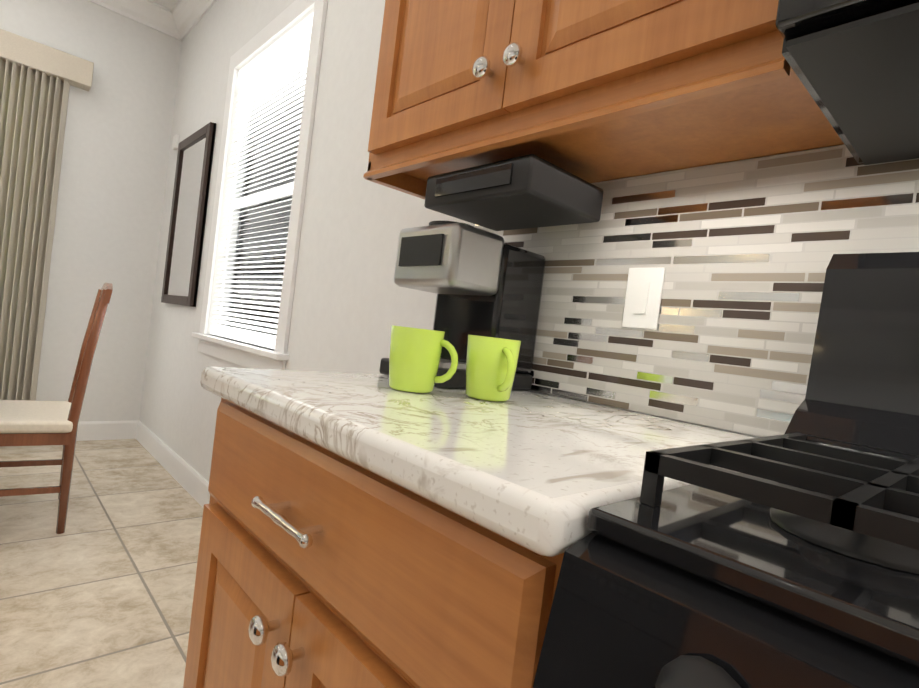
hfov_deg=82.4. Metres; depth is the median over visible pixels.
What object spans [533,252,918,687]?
range
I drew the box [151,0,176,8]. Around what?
ceiling
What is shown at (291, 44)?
blinds
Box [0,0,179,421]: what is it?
wall
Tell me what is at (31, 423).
chair
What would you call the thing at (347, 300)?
wall
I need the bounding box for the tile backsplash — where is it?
[475,145,918,436]
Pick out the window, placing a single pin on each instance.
(246, 355)
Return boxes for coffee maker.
[379,221,545,389]
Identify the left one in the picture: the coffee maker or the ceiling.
the ceiling
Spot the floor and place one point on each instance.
(98, 592)
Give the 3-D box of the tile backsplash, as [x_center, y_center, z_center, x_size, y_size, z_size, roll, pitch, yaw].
[1.096,0.004,0.186,0.008,0.452,3.190,6,1,-43]
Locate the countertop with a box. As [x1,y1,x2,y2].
[200,366,754,573]
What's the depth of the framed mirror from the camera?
3.20 m
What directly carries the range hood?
attached to the upper cabinet at (592, 91)
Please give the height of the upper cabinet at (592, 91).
1.014 m
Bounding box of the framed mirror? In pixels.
[161,122,215,306]
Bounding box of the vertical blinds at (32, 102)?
[0,58,69,400]
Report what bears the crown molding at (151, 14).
attached to the wall at (142, 102)
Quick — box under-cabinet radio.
[424,154,603,230]
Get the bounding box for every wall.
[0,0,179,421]
[136,0,844,481]
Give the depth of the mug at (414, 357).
0.86 m
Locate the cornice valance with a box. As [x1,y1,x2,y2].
[0,29,93,90]
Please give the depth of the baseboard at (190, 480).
3.05 m
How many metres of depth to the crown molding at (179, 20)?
3.54 m
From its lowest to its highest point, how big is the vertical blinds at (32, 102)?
2.280 m
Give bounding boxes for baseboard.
[76,421,135,440]
[134,420,209,507]
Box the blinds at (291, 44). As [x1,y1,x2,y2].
[210,12,313,348]
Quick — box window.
[191,0,327,369]
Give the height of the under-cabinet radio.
0.065 m
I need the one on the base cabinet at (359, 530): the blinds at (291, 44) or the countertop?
the countertop
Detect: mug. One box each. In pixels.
[389,325,457,392]
[466,335,520,401]
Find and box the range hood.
[775,0,918,164]
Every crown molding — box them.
[87,0,167,31]
[162,0,216,40]
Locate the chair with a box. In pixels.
[0,283,112,533]
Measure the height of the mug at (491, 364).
0.105 m
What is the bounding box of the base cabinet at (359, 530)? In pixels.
[183,402,576,687]
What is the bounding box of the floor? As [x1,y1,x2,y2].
[0,439,203,687]
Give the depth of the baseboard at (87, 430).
3.66 m
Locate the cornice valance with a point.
(72, 70)
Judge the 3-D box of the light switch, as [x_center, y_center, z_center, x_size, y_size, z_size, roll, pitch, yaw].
[0.346,-0.087,0.992,0.008,0.116,0.072,6,1,-43]
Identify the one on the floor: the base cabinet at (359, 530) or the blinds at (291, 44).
the base cabinet at (359, 530)
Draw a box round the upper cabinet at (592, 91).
[367,0,843,191]
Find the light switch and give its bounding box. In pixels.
[622,267,664,329]

